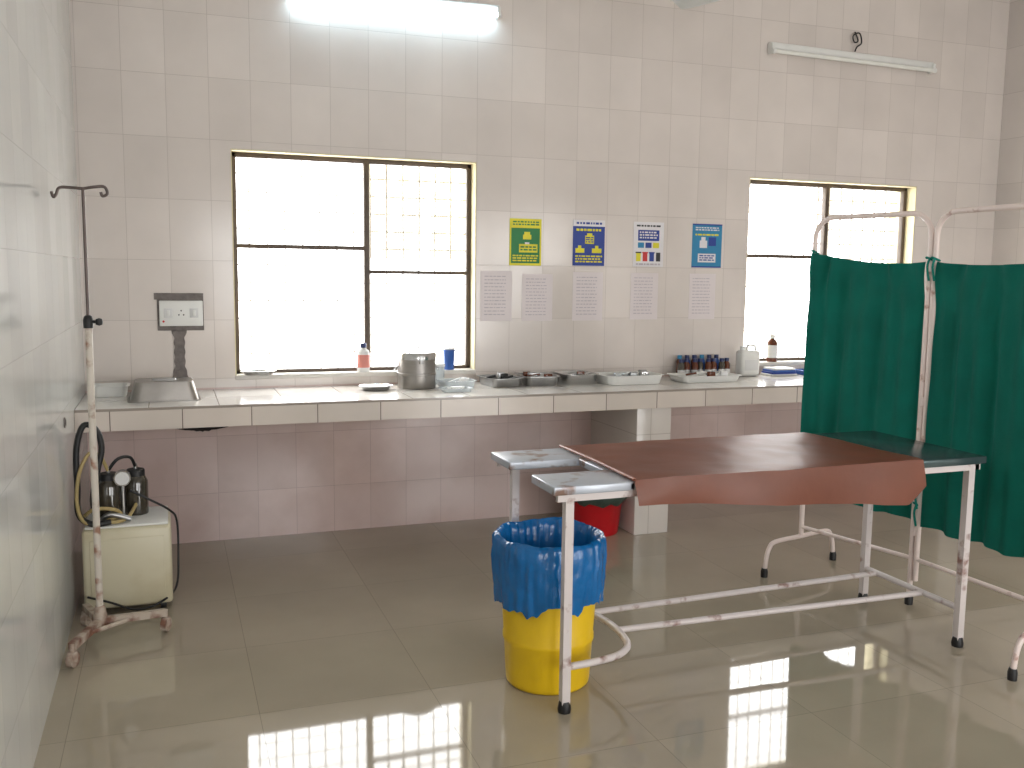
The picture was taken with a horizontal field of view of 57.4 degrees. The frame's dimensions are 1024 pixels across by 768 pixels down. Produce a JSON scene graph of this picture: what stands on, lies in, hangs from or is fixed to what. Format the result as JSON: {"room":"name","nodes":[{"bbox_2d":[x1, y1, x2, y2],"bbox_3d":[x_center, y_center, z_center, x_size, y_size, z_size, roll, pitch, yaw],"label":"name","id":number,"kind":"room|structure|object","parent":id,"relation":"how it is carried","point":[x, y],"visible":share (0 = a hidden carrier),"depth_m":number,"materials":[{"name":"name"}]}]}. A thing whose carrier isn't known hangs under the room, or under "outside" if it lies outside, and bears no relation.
{"room":"hospital treatment room","nodes":[
{"label":"hospital treatment room","id":0,"kind":"room"},
{"bbox_2d":[0,0,89,767],"bbox_3d":[-1.085,-0.484,1.405,0.200,3.600,7.200,-2,7,-20],"label":"wall","id":1,"kind":"structure","parent":0,"point":[42,371],"depth_m":3.13,"materials":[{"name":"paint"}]},
{"bbox_2d":[33,503,1023,767],"bbox_3d":[1.866,1.259,2.729,6.550,0.100,7.650,-2,7,-20],"label":"floor","id":2,"kind":"structure","parent":0,"point":[377,647],"depth_m":3.60,"materials":[{"name":"tile"}]},
{"bbox_2d":[50,185,171,667],"bbox_3d":[-1.571,0.139,3.690,0.382,1.815,0.503,-2,7,-20],"label":"stand","id":3,"kind":"object","parent":2,"relation":"on","point":[96,619],"visible":1,"depth_m":3.67,"materials":[{"name":"paint"}]},
{"bbox_2d":[73,422,178,610],"bbox_3d":[-1.717,0.574,4.183,0.424,0.837,0.385,-2,7,-20],"label":"machine","id":4,"kind":"object","parent":2,"relation":"on","point":[136,537],"visible":0.85,"depth_m":4.08,"materials":[{"name":"beige metal"}]},
{"bbox_2d":[491,517,606,695],"bbox_3d":[0.134,0.817,3.461,0.434,0.567,0.429,-2,7,-20],"label":"waste bin","id":5,"kind":"object","parent":2,"relation":"on","point":[526,554],"visible":0.93,"depth_m":3.32,"materials":[{"name":"yellow plastic"}]},
{"bbox_2d":[574,497,626,536],"bbox_3d":[0.483,0.715,5.493,0.403,0.305,0.401,-2,7,-20],"label":"bucket","id":6,"kind":"object","parent":2,"relation":"on","point":[602,514],"visible":0.3,"depth_m":5.36,"materials":[{"name":"plastic"}]},
{"bbox_2d":[591,408,670,534],"bbox_3d":[0.709,0.471,5.709,0.220,0.742,0.619,-2,7,-20],"label":"support wall","id":7,"kind":"structure","parent":2,"relation":"on","point":[629,425],"depth_m":5.46,"materials":[{"name":"tile"}]},
{"bbox_2d":[74,373,802,432],"bbox_3d":[0.761,0.059,5.664,6.148,0.127,0.645,-2,7,-20],"label":"countertop","id":8,"kind":"structure","parent":7,"relation":"on","point":[217,408],"depth_m":4.95,"materials":[{"name":"white tile"}]},
{"bbox_2d":[95,382,129,396],"bbox_3d":[-2.071,0.031,4.826,0.186,0.055,0.176,-2,7,-20],"label":"basin","id":9,"kind":"object","parent":8,"relation":"in","point":[101,389],"visible":0.84,"depth_m":4.77,"materials":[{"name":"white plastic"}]},
{"bbox_2d":[127,377,201,402],"bbox_3d":[-1.758,0.021,4.726,0.353,0.105,0.268,-2,7,-20],"label":"tray","id":10,"kind":"object","parent":8,"relation":"on","point":[163,389],"visible":1,"depth_m":4.64,"materials":[{"name":"silver metal"}]},
{"bbox_2d":[359,383,392,390],"bbox_3d":[-0.756,0.018,5.191,0.190,0.027,0.152,-2,7,-20],"label":"tray","id":11,"kind":"object","parent":8,"relation":"on","point":[373,386],"visible":1,"depth_m":5.14,"materials":[{"name":"silver metal"}]},
{"bbox_2d":[394,346,438,389],"bbox_3d":[-0.542,-0.097,5.309,0.224,0.234,0.224,4,7,25],"label":"drum","id":12,"kind":"object","parent":8,"relation":"on","point":[416,368],"visible":1,"depth_m":5.22,"materials":[{"name":"metal"}]},
{"bbox_2d":[435,363,444,384],"bbox_3d":[-0.432,-0.061,5.493,0.076,0.122,0.076,-2,7,-20],"label":"clear jar","id":13,"kind":"object","parent":8,"relation":"on","point":[439,373],"visible":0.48,"depth_m":5.46,"materials":[{"name":"glass"}]},
{"bbox_2d":[435,377,476,386],"bbox_3d":[-0.321,-0.010,5.368,0.216,0.053,0.166,-3,7,-26],"label":"dish","id":14,"kind":"object","parent":8,"relation":"on","point":[461,381],"visible":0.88,"depth_m":5.33,"materials":[{"name":"clear plastic"}]},
{"bbox_2d":[438,386,473,392],"bbox_3d":[-0.309,0.027,5.163,0.186,0.026,0.116,-2,7,-20],"label":"packet","id":15,"kind":"object","parent":8,"relation":"on","point":[450,389],"visible":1,"depth_m":5.14,"materials":[{"name":"plastic"}]},
{"bbox_2d":[477,372,523,386],"bbox_3d":[-0.070,-0.029,5.480,0.216,0.069,0.256,-3,7,-26],"label":"tray","id":16,"kind":"object","parent":8,"relation":"on","point":[501,379],"visible":1,"depth_m":5.41,"materials":[{"name":"metal"}]},
{"bbox_2d":[515,371,559,385],"bbox_3d":[0.151,-0.035,5.561,0.226,0.069,0.256,-1,7,-15],"label":"tray","id":17,"kind":"object","parent":8,"relation":"on","point":[530,378],"visible":0.95,"depth_m":5.47,"materials":[{"name":"metal"}]},
{"bbox_2d":[551,370,598,384],"bbox_3d":[0.379,-0.046,5.665,0.244,0.071,0.263,-2,7,-20],"label":"tray","id":18,"kind":"object","parent":8,"relation":"on","point":[570,377],"visible":0.94,"depth_m":5.58,"materials":[{"name":"silver metal"}]},
{"bbox_2d":[595,370,663,384],"bbox_3d":[0.705,-0.044,5.677,0.402,0.071,0.268,-2,7,-20],"label":"tray","id":19,"kind":"object","parent":8,"relation":"on","point":[639,377],"visible":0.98,"depth_m":5.60,"materials":[{"name":"white plastic"}]},
{"bbox_2d":[676,354,729,372],"bbox_3d":[1.234,-0.118,6.074,0.395,0.139,0.120,-2,7,-20],"label":"bottles","id":20,"kind":"object","parent":8,"relation":"on","point":[712,364],"visible":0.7,"depth_m":6.04,"materials":[{"name":"brown glass"}]},
{"bbox_2d":[667,371,741,382],"bbox_3d":[1.200,-0.052,5.837,0.436,0.063,0.236,-2,7,-20],"label":"tray","id":21,"kind":"object","parent":8,"relation":"on","point":[709,376],"visible":1,"depth_m":5.79,"materials":[{"name":"white plastic"}]},
{"bbox_2d":[735,344,759,375],"bbox_3d":[1.551,-0.159,6.150,0.140,0.210,0.093,-2,7,-20],"label":"jerrycan","id":22,"kind":"object","parent":8,"relation":"on","point":[747,361],"visible":0.96,"depth_m":6.11,"materials":[{"name":"plastic"}]},
{"bbox_2d":[760,366,796,375],"bbox_3d":[1.778,-0.086,6.234,0.200,0.051,0.130,-2,7,-20],"label":"boxes","id":23,"kind":"object","parent":8,"relation":"on","point":[774,370],"visible":1,"depth_m":6.18,"materials":[{"name":"paper"}]},
{"bbox_2d":[795,369,803,374],"bbox_3d":[2.034,-0.090,6.322,0.236,0.045,0.156,-2,7,-20],"label":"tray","id":24,"kind":"object","parent":8,"relation":"on","point":[799,371],"visible":0.12,"depth_m":6.29,"materials":[{"name":"plastic"}]},
{"bbox_2d":[491,430,986,714],"bbox_3d":[0.905,0.669,3.733,1.865,0.816,0.684,-2,7,-20],"label":"examination table","id":25,"kind":"object","parent":2,"relation":"on","point":[867,468],"visible":0.95,"depth_m":3.55,"materials":[{"name":"leather"}]},
{"bbox_2d":[761,203,1023,681],"bbox_3d":[1.818,0.134,4.149,0.576,1.802,1.459,-3,8,-28],"label":"privacy screen","id":26,"kind":"object","parent":2,"relation":"on","point":[879,357],"visible":0.81,"depth_m":4.17,"materials":[{"name":"fabric"}]},
{"bbox_2d":[69,0,1009,543],"bbox_3d":[0.619,-0.998,5.964,6.550,3.600,0.250,-2,7,-20],"label":"wall","id":27,"kind":"structure","parent":0,"point":[620,113],"depth_m":5.59,"materials":[{"name":"tile"}]},
{"bbox_2d":[154,293,203,376],"bbox_3d":[-1.782,-0.257,5.017,0.250,0.458,0.038,-2,7,-20],"label":"electrical socket","id":28,"kind":"object","parent":27,"relation":"attached to","point":[178,313],"visible":0.99,"depth_m":5.01,"materials":[{"name":"white plastic"},{"name":"grey plastic"}]},
{"bbox_2d":[230,149,476,379],"bbox_3d":[-0.907,-0.677,5.435,1.388,1.247,0.262,-2,7,-20],"label":"window","id":29,"kind":"structure","parent":27,"relation":"in","point":[469,182],"depth_m":5.45,"materials":[{"name":"paint"}]},
{"bbox_2d":[240,370,275,374],"bbox_3d":[-1.407,-0.063,5.188,0.196,0.024,0.088,-2,7,-20],"label":"dish","id":30,"kind":"object","parent":29,"relation":"on","point":[246,372],"visible":1,"depth_m":5.16,"materials":[{"name":"silver metal"}]},
{"bbox_2d":[357,343,369,371],"bbox_3d":[-0.863,-0.155,5.425,0.074,0.165,0.074,-2,7,-20],"label":"medicine bottle","id":31,"kind":"object","parent":29,"relation":"on","point":[363,354],"visible":1,"depth_m":5.40,"materials":[{"name":"plastic"}]},
{"bbox_2d":[443,347,454,369],"bbox_3d":[-0.377,-0.153,5.598,0.074,0.132,0.074,-2,7,-20],"label":"beaker","id":32,"kind":"object","parent":29,"relation":"on","point":[448,352],"visible":0.98,"depth_m":5.57,"materials":[{"name":"plastic"}]},
{"bbox_2d":[480,271,511,320],"bbox_3d":[-0.094,-0.528,5.623,0.200,0.300,0.002,-2,7,-20],"label":"paper notice","id":33,"kind":"object","parent":27,"relation":"attached to","point":[496,286],"visible":1,"depth_m":5.62,"materials":[{"name":"grey paper"}]},
{"bbox_2d":[509,218,541,265],"bbox_3d":[0.082,-0.856,5.646,0.205,0.280,0.005,-2,7,-20],"label":"poster","id":34,"kind":"object","parent":27,"relation":"attached to","point":[525,234],"visible":1,"depth_m":5.64,"materials":[{"name":"green paper"}]},
{"bbox_2d":[522,274,552,320],"bbox_3d":[0.154,-0.529,5.715,0.200,0.285,0.002,-2,7,-20],"label":"paper notice","id":35,"kind":"object","parent":27,"relation":"attached to","point":[537,289],"visible":1,"depth_m":5.71,"materials":[{"name":"grey paper"}]},
{"bbox_2d":[572,272,602,320],"bbox_3d":[0.472,-0.546,5.829,0.205,0.300,0.002,-2,7,-20],"label":"paper notice","id":36,"kind":"object","parent":27,"relation":"attached to","point":[587,297],"visible":1,"depth_m":5.83,"materials":[{"name":"grey paper"}]},
{"bbox_2d":[572,219,604,265],"bbox_3d":[0.476,-0.873,5.789,0.215,0.280,0.005,-2,7,-20],"label":"poster","id":37,"kind":"object","parent":27,"relation":"attached to","point":[588,235],"visible":1,"depth_m":5.79,"materials":[{"name":"blue paper"}]},
{"bbox_2d":[630,273,657,318],"bbox_3d":[0.843,-0.560,5.964,0.195,0.295,0.002,-2,7,-20],"label":"paper notice","id":38,"kind":"object","parent":27,"relation":"attached to","point":[644,286],"visible":1,"depth_m":5.96,"materials":[{"name":"grey paper"}]},
{"bbox_2d":[633,222,663,266],"bbox_3d":[0.866,-0.885,5.931,0.215,0.280,0.005,-2,7,-20],"label":"poster","id":39,"kind":"object","parent":27,"relation":"attached to","point":[648,237],"visible":1,"depth_m":5.93,"materials":[{"name":"grey paper"}]},
{"bbox_2d":[688,274,715,318],"bbox_3d":[1.242,-0.572,6.109,0.195,0.295,0.002,-2,7,-20],"label":"paper notice","id":40,"kind":"object","parent":27,"relation":"attached to","point":[701,286],"visible":1,"depth_m":6.11,"materials":[{"name":"grey paper"}]},
{"bbox_2d":[691,224,721,267],"bbox_3d":[1.267,-0.898,6.078,0.220,0.280,0.005,-2,7,-20],"label":"poster","id":41,"kind":"object","parent":27,"relation":"attached to","point":[706,238],"visible":1,"depth_m":6.08,"materials":[{"name":"blue paper"}]},
{"bbox_2d":[743,177,916,365],"bbox_3d":[2.163,-0.771,6.553,1.386,1.247,0.262,-2,7,-20],"label":"window","id":42,"kind":"structure","parent":27,"relation":"in","point":[900,232],"depth_m":6.58,"materials":[{"name":"paint"}]},
{"bbox_2d":[766,334,777,361],"bbox_3d":[1.774,-0.248,6.378,0.074,0.190,0.074,-2,7,-20],"label":"medicine bottle","id":43,"kind":"object","parent":42,"relation":"on","point":[772,344],"visible":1,"depth_m":6.35,"materials":[{"name":"brown glass"}]},
{"bbox_2d":[767,32,936,73],"bbox_3d":[2.300,-2.248,6.257,1.344,0.224,0.071,-2,7,-20],"label":"fluorescent tube light","id":44,"kind":"object","parent":27,"relation":"attached to","point":[773,47],"visible":1,"depth_m":6.24,"materials":[{"name":"white plastic"}]},
{"bbox_2d":[672,0,719,8],"bbox_3d":[1.315,-2.209,4.311,1.008,0.788,1.083,-2,7,-20],"label":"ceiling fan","id":45,"kind":"object","parent":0,"point":[682,4],"depth_m":4.69,"materials":[{"name":"white metal"}]},
{"bbox_2d":[991,0,1023,264],"bbox_3d":[4.879,-0.666,3.577,0.200,3.600,7.200,-2,7,-20],"label":"wall","id":46,"kind":"structure","parent":0,"point":[1008,236],"depth_m":6.71,"materials":[{"name":"tile"}]}
]}

